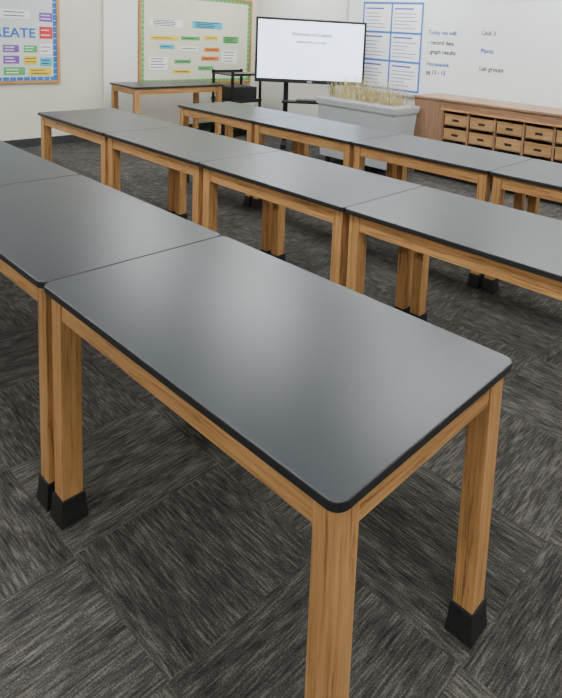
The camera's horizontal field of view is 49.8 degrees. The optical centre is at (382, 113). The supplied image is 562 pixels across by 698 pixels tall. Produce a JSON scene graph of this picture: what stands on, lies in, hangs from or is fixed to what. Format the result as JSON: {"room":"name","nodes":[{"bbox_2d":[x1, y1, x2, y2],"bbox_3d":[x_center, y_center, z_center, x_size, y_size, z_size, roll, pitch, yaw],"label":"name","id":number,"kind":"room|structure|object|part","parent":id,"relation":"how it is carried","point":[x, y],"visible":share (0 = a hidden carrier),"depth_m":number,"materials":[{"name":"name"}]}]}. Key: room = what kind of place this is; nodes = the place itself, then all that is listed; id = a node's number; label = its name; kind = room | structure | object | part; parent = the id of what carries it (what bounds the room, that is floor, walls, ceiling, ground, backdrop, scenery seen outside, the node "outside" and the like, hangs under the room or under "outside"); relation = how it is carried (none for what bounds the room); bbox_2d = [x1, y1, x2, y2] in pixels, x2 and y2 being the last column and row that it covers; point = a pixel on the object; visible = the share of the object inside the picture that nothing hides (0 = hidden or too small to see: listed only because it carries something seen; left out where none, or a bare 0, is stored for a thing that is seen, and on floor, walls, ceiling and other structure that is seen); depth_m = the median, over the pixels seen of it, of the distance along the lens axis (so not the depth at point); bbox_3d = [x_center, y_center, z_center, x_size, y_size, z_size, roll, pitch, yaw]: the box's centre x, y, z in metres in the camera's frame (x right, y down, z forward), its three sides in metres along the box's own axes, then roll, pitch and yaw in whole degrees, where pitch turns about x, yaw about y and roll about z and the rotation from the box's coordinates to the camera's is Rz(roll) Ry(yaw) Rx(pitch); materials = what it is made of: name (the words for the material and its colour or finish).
{"room":"science classroom","nodes":[
{"label":"science classroom","id":0,"kind":"room"},
{"bbox_2d":[0,0,256,140],"bbox_3d":[-5.046,-0.874,5.670,0.100,2.750,9.700,9,10,39],"label":"wall","id":1,"kind":"structure","parent":0,"point":[80,87],"depth_m":7.22,"materials":[{"name":"beige paint"}]},
{"bbox_2d":[0,0,60,83],"bbox_3d":[-4.229,-0.921,6.565,0.028,1.200,1.220,9,10,39],"label":"bulletin board","id":2,"kind":"object","parent":1,"relation":"attached to","point":[29,29],"visible":1,"depth_m":6.79,"materials":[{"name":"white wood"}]},
{"bbox_2d":[3,11,24,16],"bbox_3d":[-4.133,-1.117,6.635,0.001,0.050,0.215,9,10,39],"label":"print","id":3,"kind":"object","parent":2,"relation":"attached to","point":[5,13],"depth_m":6.64},
{"bbox_3d":[-4.262,-0.344,6.641,0.028,0.035,1.220,9,10,39],"label":"frame","id":4,"kind":"part","parent":2,"relation":"part of","materials":[{"name":"brown wood"}]},
{"bbox_2d":[31,70,48,73],"bbox_3d":[-4.005,-0.486,6.921,0.001,0.046,0.188,9,10,39],"label":"print","id":5,"kind":"object","parent":2,"relation":"attached to","point":[32,71],"depth_m":6.92},
{"bbox_3d":[-3.852,-0.960,7.020,0.028,1.130,0.035,9,10,39],"label":"frame","id":6,"kind":"part","parent":2,"relation":"part of","materials":[{"name":"brown wood"}]},
{"bbox_2d":[3,122,221,147],"bbox_3d":[-5.078,0.444,5.810,0.012,0.100,9.500,9,10,39],"label":"baseboard","id":7,"kind":"structure","parent":1,"relation":"attached to","point":[31,142],"depth_m":7.17,"materials":[{"name":"plastic"}]},
{"bbox_2d":[102,0,136,112],"bbox_3d":[-3.367,-1.033,7.585,0.050,2.750,0.440,9,10,39],"label":"column","id":8,"kind":"structure","parent":1,"relation":"attached to","point":[119,17],"depth_m":7.58,"materials":[{"name":"white paint"}]},
{"bbox_2d":[138,0,252,82],"bbox_3d":[-2.629,-1.053,8.508,0.028,1.270,1.840,9,10,39],"label":"bulletin board","id":9,"kind":"object","parent":1,"relation":"attached to","point":[179,40],"visible":0.86,"depth_m":8.43,"materials":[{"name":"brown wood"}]},
{"bbox_3d":[-3.203,-0.993,7.814,0.028,1.200,0.035,9,10,39],"label":"frame","id":10,"kind":"part","parent":9,"relation":"part of","materials":[{"name":"brown wood"}]},
{"bbox_2d":[151,58,164,67],"bbox_3d":[-3.053,-0.683,8.054,0.001,0.123,0.218,9,10,39],"label":"print","id":11,"kind":"object","parent":9,"relation":"attached to","point":[155,62],"depth_m":8.05},
{"bbox_2d":[153,20,175,25],"bbox_3d":[-2.963,-1.229,8.054,0.001,0.077,0.342,9,10,39],"label":"print","id":12,"kind":"object","parent":9,"relation":"attached to","point":[155,22],"depth_m":8.05},
{"bbox_2d":[196,22,218,27],"bbox_3d":[-2.531,-1.274,8.577,0.001,0.077,0.400,9,10,39],"label":"print","id":13,"kind":"object","parent":9,"relation":"attached to","point":[198,24],"depth_m":8.57},
{"bbox_3d":[-2.664,-0.442,8.589,0.028,0.035,1.840,9,10,39],"label":"frame","id":14,"kind":"part","parent":9,"relation":"part of","materials":[{"name":"brown wood"}]},
{"bbox_3d":[-2.595,-1.664,8.427,0.028,0.035,1.840,9,10,39],"label":"frame","id":15,"kind":"part","parent":9,"relation":"part of","materials":[{"name":"brown wood"}]},
{"bbox_3d":[-2.056,-1.112,9.202,0.028,1.200,0.035,9,10,39],"label":"frame","id":16,"kind":"part","parent":9,"relation":"part of","materials":[{"name":"brown wood"}]},
{"bbox_2d":[0,128,561,697],"bbox_3d":[-1.045,1.210,2.545,10.700,0.100,9.700,9,10,39],"label":"floor","id":17,"kind":"structure","parent":0,"point":[185,575],"depth_m":1.79,"materials":[{"name":"carpet"}]},
{"bbox_2d":[0,140,77,185],"bbox_3d":[-2.208,0.628,3.159,1.195,0.760,0.639,9,10,39],"label":"lab table","id":18,"kind":"object","parent":17,"relation":"on","point":[17,165],"visible":0.24,"depth_m":3.05,"materials":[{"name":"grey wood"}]},
{"bbox_2d":[0,175,219,511],"bbox_3d":[-1.285,0.780,2.409,1.195,0.760,0.639,9,10,39],"label":"lab table","id":19,"kind":"object","parent":17,"relation":"on","point":[52,229],"visible":0.53,"depth_m":2.14,"materials":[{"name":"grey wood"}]},
{"bbox_3d":[-1.035,0.877,1.861,0.060,0.734,0.060,9,10,39],"label":"leg","id":20,"kind":"part","parent":19,"relation":"part of","materials":[{"name":"brown wood"}]},
{"bbox_2d":[38,108,181,213],"bbox_3d":[-2.188,0.420,4.726,1.134,0.760,0.622,9,10,39],"label":"lab table","id":21,"kind":"object","parent":17,"relation":"on","point":[92,125],"visible":0.53,"depth_m":4.59,"materials":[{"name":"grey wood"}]},
{"bbox_3d":[-2.752,0.381,4.849,0.060,0.734,0.060,9,10,39],"label":"leg","id":22,"kind":"part","parent":21,"relation":"part of","materials":[{"name":"brown wood"}]},
{"bbox_3d":[-1.956,0.512,4.203,0.060,0.734,0.060,9,10,39],"label":"leg","id":23,"kind":"part","parent":21,"relation":"part of","materials":[{"name":"brown wood"}]},
{"bbox_3d":[-1.624,0.478,4.604,0.060,0.734,0.060,9,10,39],"label":"leg","id":24,"kind":"part","parent":21,"relation":"part of","materials":[{"name":"brown wood"}]},
{"bbox_2d":[110,80,223,134],"bbox_3d":[-2.783,-0.009,7.697,0.627,0.760,1.257,9,10,39],"label":"table","id":25,"kind":"object","parent":17,"relation":"on","point":[136,89],"visible":0.67,"depth_m":7.43,"materials":[{"name":"grey laminate"}]},
{"bbox_3d":[-3.354,0.005,7.418,0.060,0.734,0.060,9,10,39],"label":"leg","id":26,"kind":"part","parent":25,"relation":"part of","materials":[{"name":"brown wood"}]},
{"bbox_3d":[-2.948,0.072,7.089,0.060,0.734,0.060,9,10,39],"label":"leg","id":27,"kind":"part","parent":25,"relation":"part of","materials":[{"name":"brown wood"}]},
{"bbox_3d":[-2.619,-0.072,8.308,0.060,0.734,0.060,9,10,39],"label":"leg","id":28,"kind":"part","parent":25,"relation":"part of","materials":[{"name":"brown wood"}]},
{"bbox_3d":[-2.213,-0.005,7.979,0.060,0.734,0.060,9,10,39],"label":"leg","id":29,"kind":"part","parent":25,"relation":"part of","materials":[{"name":"brown wood"}]},
{"bbox_2d":[105,126,279,254],"bbox_3d":[-1.312,0.565,4.015,1.134,0.760,0.622,9,10,39],"label":"lab table","id":30,"kind":"object","parent":17,"relation":"on","point":[182,149],"visible":0.59,"depth_m":3.89,"materials":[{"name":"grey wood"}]},
{"bbox_3d":[-1.877,0.525,4.138,0.060,0.734,0.060,9,10,39],"label":"leg","id":31,"kind":"part","parent":30,"relation":"part of","materials":[{"name":"brown wood"}]},
{"bbox_3d":[-1.545,0.491,4.540,0.060,0.734,0.060,9,10,39],"label":"leg","id":32,"kind":"part","parent":30,"relation":"part of","materials":[{"name":"brown wood"}]},
{"bbox_3d":[-1.080,0.657,3.492,0.060,0.734,0.060,9,10,39],"label":"leg","id":33,"kind":"part","parent":30,"relation":"part of","materials":[{"name":"brown wood"}]},
{"bbox_3d":[-0.749,0.623,3.893,0.060,0.734,0.060,9,10,39],"label":"leg","id":34,"kind":"part","parent":30,"relation":"part of","materials":[{"name":"brown wood"}]},
{"bbox_2d":[210,69,261,136],"bbox_3d":[-2.082,-0.154,8.483,0.511,0.920,0.560,9,10,39],"label":"utility cart","id":35,"kind":"object","parent":17,"relation":"on","point":[238,93],"visible":0.59,"depth_m":8.35,"materials":[{"name":"black metal"}]},
{"bbox_3d":[-2.413,-0.208,8.441,0.028,0.840,0.028,9,10,39],"label":"post","id":36,"kind":"part","parent":35,"relation":"part of","materials":[{"name":"black metal"}]},
{"bbox_3d":[-2.074,-0.152,8.166,0.028,0.840,0.028,9,10,39],"label":"post","id":37,"kind":"part","parent":35,"relation":"part of","materials":[{"name":"black metal"}]},
{"bbox_2d":[212,72,254,75],"bbox_3d":[-2.070,-0.561,8.439,0.480,0.018,0.520,9,10,39],"label":"shelf","id":38,"kind":"object","parent":35,"relation":"attached to","point":[213,73],"depth_m":8.26,"materials":[{"name":"black plastic"}]},
{"bbox_2d":[211,99,261,102],"bbox_3d":[-2.092,-0.185,8.489,0.480,0.018,0.520,9,10,39],"label":"shelf","id":39,"kind":"object","parent":35,"relation":"attached to","point":[213,100],"depth_m":8.32,"materials":[{"name":"black plastic"}]},
{"bbox_3d":[-2.108,-0.240,8.810,0.028,0.840,0.028,9,10,39],"label":"post","id":40,"kind":"part","parent":35,"relation":"part of","materials":[{"name":"black metal"}]},
{"bbox_3d":[-1.769,-0.184,8.535,0.028,0.840,0.028,9,10,39],"label":"post","id":41,"kind":"part","parent":35,"relation":"part of","materials":[{"name":"black metal"}]},
{"bbox_2d":[178,102,303,206],"bbox_3d":[-1.369,0.345,5.645,1.134,0.760,0.622,9,10,39],"label":"lab table","id":42,"kind":"object","parent":17,"relation":"on","point":[229,114],"visible":0.59,"depth_m":5.48,"materials":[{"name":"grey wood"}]},
{"bbox_3d":[-1.933,0.305,5.769,0.060,0.734,0.060,9,10,39],"label":"leg","id":43,"kind":"part","parent":42,"relation":"part of","materials":[{"name":"brown wood"}]},
{"bbox_3d":[-1.601,0.271,6.170,0.060,0.734,0.060,9,10,39],"label":"leg","id":44,"kind":"part","parent":42,"relation":"part of","materials":[{"name":"brown wood"}]},
{"bbox_3d":[-1.137,0.437,5.122,0.060,0.734,0.060,9,10,39],"label":"leg","id":45,"kind":"part","parent":42,"relation":"part of","materials":[{"name":"brown wood"}]},
{"bbox_3d":[-0.805,0.403,5.524,0.060,0.734,0.060,9,10,39],"label":"leg","id":46,"kind":"part","parent":42,"relation":"part of","materials":[{"name":"brown wood"}]},
{"bbox_2d":[44,236,511,697],"bbox_3d":[-0.356,0.934,1.655,1.211,0.760,0.639,9,10,39],"label":"lab table","id":47,"kind":"object","parent":17,"relation":"on","point":[329,394],"visible":1,"depth_m":1.44,"materials":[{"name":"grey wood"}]},
{"bbox_3d":[-0.956,0.890,1.797,0.060,0.734,0.060,9,10,39],"label":"leg","id":48,"kind":"part","parent":47,"relation":"part of","materials":[{"name":"brown wood"}]},
{"bbox_3d":[-0.100,1.031,1.102,0.060,0.734,0.060,9,10,39],"label":"leg","id":49,"kind":"part","parent":47,"relation":"part of","materials":[{"name":"brown wood"}]},
{"bbox_3d":[0.242,0.996,1.517,0.060,0.734,0.060,9,10,39],"label":"leg","id":50,"kind":"part","parent":47,"relation":"part of","materials":[{"name":"brown wood"}]},
{"bbox_2d":[254,16,366,150],"bbox_3d":[-0.927,-0.346,7.538,1.380,1.680,0.474,2,8,-7],"label":"television","id":51,"kind":"object","parent":17,"relation":"on","point":[287,50],"visible":0.97,"depth_m":7.46,"materials":[{"name":"black plastic"}]},
{"bbox_3d":[-1.240,-0.309,7.615,0.060,1.350,0.040,2,8,-7],"label":"post","id":52,"kind":"part","parent":51,"relation":"part of","materials":[{"name":"black metal"}]},
{"bbox_2d":[282,100,317,103],"bbox_3d":[-0.939,-0.139,7.571,0.680,0.020,0.220,2,8,-7],"label":"shelf","id":53,"kind":"object","parent":51,"relation":"attached to","point":[283,101],"depth_m":7.47,"materials":[{"name":"black metal"}]},
{"bbox_2d":[200,151,421,313],"bbox_3d":[-0.436,0.710,3.304,1.134,0.760,0.622,9,10,39],"label":"lab table","id":54,"kind":"object","parent":17,"relation":"on","point":[324,190],"visible":0.63,"depth_m":3.16,"materials":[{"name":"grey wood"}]},
{"bbox_3d":[-1.001,0.670,3.428,0.060,0.734,0.060,9,10,39],"label":"leg","id":55,"kind":"part","parent":54,"relation":"part of","materials":[{"name":"brown wood"}]},
{"bbox_3d":[-0.669,0.636,3.829,0.060,0.734,0.060,9,10,39],"label":"leg","id":56,"kind":"part","parent":54,"relation":"part of","materials":[{"name":"brown wood"}]},
{"bbox_3d":[-0.205,0.802,2.781,0.060,0.734,0.060,9,10,39],"label":"leg","id":57,"kind":"part","parent":54,"relation":"part of","materials":[{"name":"brown wood"}]},
{"bbox_3d":[0.127,0.767,3.183,0.060,0.734,0.060,9,10,39],"label":"leg","id":58,"kind":"part","parent":54,"relation":"part of","materials":[{"name":"brown wood"}]},
{"bbox_2d":[251,116,400,209],"bbox_3d":[-0.493,0.490,4.934,1.134,0.760,0.622,9,10,39],"label":"lab table","id":59,"kind":"object","parent":17,"relation":"on","point":[306,130],"visible":0.62,"depth_m":4.78,"materials":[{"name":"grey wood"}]},
{"bbox_3d":[-1.058,0.450,5.058,0.060,0.734,0.060,9,10,39],"label":"leg","id":60,"kind":"part","parent":59,"relation":"part of","materials":[{"name":"brown wood"}]},
{"bbox_3d":[-0.726,0.416,5.459,0.060,0.734,0.060,9,10,39],"label":"leg","id":61,"kind":"part","parent":59,"relation":"part of","materials":[{"name":"brown wood"}]},
{"bbox_3d":[-0.261,0.582,4.411,0.060,0.734,0.060,9,10,39],"label":"leg","id":62,"kind":"part","parent":59,"relation":"part of","materials":[{"name":"brown wood"}]},
{"bbox_3d":[0.070,0.547,4.813,0.060,0.734,0.060,9,10,39],"label":"leg","id":63,"kind":"part","parent":59,"relation":"part of","materials":[{"name":"brown wood"}]},
{"bbox_2d":[316,72,419,175],"bbox_3d":[-0.184,0.102,6.808,1.234,1.069,0.440,9,10,39],"label":"grass planter","id":64,"kind":"object","parent":17,"relation":"on","point":[355,108],"visible":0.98,"depth_m":6.60,"materials":[{"name":"grey plastic"}]},
{"bbox_2d":[324,95,354,100],"bbox_3d":[-0.454,-0.168,7.007,0.360,0.050,0.300,9,10,39],"label":"tray","id":65,"kind":"object","parent":64,"relation":"on","point":[341,97],"depth_m":6.95,"materials":[{"name":"grey plastic"}]},
{"bbox_2d":[349,99,378,104],"bbox_3d":[-0.157,-0.119,6.767,0.330,0.050,0.300,9,10,39],"label":"tray","id":66,"kind":"object","parent":64,"relation":"on","point":[367,101],"depth_m":6.67,"materials":[{"name":"grey plastic"}]},
{"bbox_2d":[374,102,410,107],"bbox_3d":[0.112,-0.074,6.548,0.290,0.050,0.300,9,10,39],"label":"tray","id":67,"kind":"object","parent":64,"relation":"on","point":[386,104],"depth_m":6.47,"materials":[{"name":"grey plastic"}]},
{"bbox_2d":[352,134,531,288],"bbox_3d":[0.382,0.634,4.223,1.134,0.760,0.622,9,10,39],"label":"lab table","id":68,"kind":"object","parent":17,"relation":"on","point":[467,163],"visible":0.68,"depth_m":4.04,"materials":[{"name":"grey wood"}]},
{"bbox_3d":[-0.182,0.595,4.347,0.060,0.734,0.060,9,10,39],"label":"leg","id":69,"kind":"part","parent":68,"relation":"part of","materials":[{"name":"brown wood"}]},
{"bbox_3d":[0.150,0.560,4.748,0.060,0.734,0.060,9,10,39],"label":"leg","id":70,"kind":"part","parent":68,"relation":"part of","materials":[{"name":"brown wood"}]},
{"bbox_3d":[0.614,0.726,3.700,0.060,0.734,0.060,9,10,39],"label":"leg","id":71,"kind":"part","parent":68,"relation":"part of","materials":[{"name":"brown wood"}]},
{"bbox_3d":[0.946,0.692,4.102,0.060,0.734,0.060,9,10,39],"label":"leg","id":72,"kind":"part","parent":68,"relation":"part of","materials":[{"name":"brown wood"}]},
{"bbox_2d":[345,186,561,321],"bbox_3d":[0.466,0.859,2.571,1.203,0.760,0.622,9,10,39],"label":"lab table","id":73,"kind":"object","parent":17,"relation":"on","point":[520,248],"visible":0.76,"depth_m":2.51,"materials":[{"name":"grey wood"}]},
{"bbox_3d":[-0.125,0.815,2.717,0.060,0.734,0.060,9,10,39],"label":"leg","id":74,"kind":"part","parent":73,"relation":"part of","materials":[{"name":"brown wood"}]},
{"bbox_3d":[0.206,0.780,3.118,0.060,0.734,0.060,9,10,39],"label":"leg","id":75,"kind":"part","parent":73,"relation":"part of","materials":[{"name":"brown wood"}]},
{"bbox_2d":[411,93,561,205],"bbox_3d":[1.640,0.406,5.984,3.000,0.890,0.530,9,10,39],"label":"storage cabinet","id":76,"kind":"object","parent":17,"relation":"on","point":[525,130],"visible":0.5,"depth_m":6.16,"materials":[{"name":"brown wood"}]},
{"bbox_3d":[0.505,0.225,6.613,0.390,0.775,0.020,9,10,39],"label":"plain door","id":77,"kind":"part","parent":76,"relation":"part of","materials":[{"name":"brown wood"}]},
{"bbox_2d":[413,93,561,116],"bbox_3d":[1.667,-0.022,5.931,3.000,0.025,0.520,9,10,39],"label":"countertop","id":78,"kind":"structure","parent":76,"relation":"on","point":[550,111],"depth_m":6.22,"materials":[{"name":"brown wood"}]},
{"bbox_3d":[1.660,0.074,5.646,2.560,0.090,0.020,9,10,39],"label":"rail","id":79,"kind":"part","parent":76,"relation":"part of","materials":[{"name":"brown wood"}]},
{"bbox_2d":[481,159,561,294],"bbox_3d":[1.258,0.779,3.512,1.134,0.760,0.622,9,10,39],"label":"lab table","id":80,"kind":"object","parent":17,"relation":"on","point":[537,179],"visible":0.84,"depth_m":3.57,"materials":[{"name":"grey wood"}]},
{"bbox_3d":[0.693,0.739,3.636,0.060,0.734,0.060,9,10,39],"label":"leg","id":81,"kind":"part","parent":80,"relation":"part of","materials":[{"name":"brown wood"}]},
{"bbox_3d":[1.025,0.705,4.038,0.060,0.734,0.060,9,10,39],"label":"leg","id":82,"kind":"part","parent":80,"relation":"part of","materials":[{"name":"brown wood"}]},
{"bbox_2d":[254,0,414,117],"bbox_3d":[2.124,-0.510,6.018,10.600,2.750,0.100,9,10,39],"label":"wall","id":83,"kind":"structure","parent":0,"point":[332,10],"depth_m":8.68,"materials":[{"name":"white paint"}]},
{"bbox_2d":[347,0,561,108],"bbox_3d":[0.812,-0.742,6.978,3.420,1.232,0.060,9,10,39],"label":"whiteboard","id":84,"kind":"object","parent":83,"relation":"attached to","point":[500,50],"visible":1,"depth_m":6.65,"materials":[{"name":"ceramic"}]},
{"bbox_3d":[0.791,-0.156,7.072,3.420,0.020,0.020,9,10,39],"label":"frame","id":85,"kind":"part","parent":84,"relation":"part of","materials":[{"name":"metal"}]},
{"bbox_2d":[363,2,423,93],"bbox_3d":[0.104,-0.857,7.569,0.981,1.120,0.004,9,10,39],"label":"chart","id":86,"kind":"object","parent":84,"relation":"attached to","point":[394,31],"visible":0.84,"depth_m":7.53,"materials":[{"name":"white paper"}]}
]}

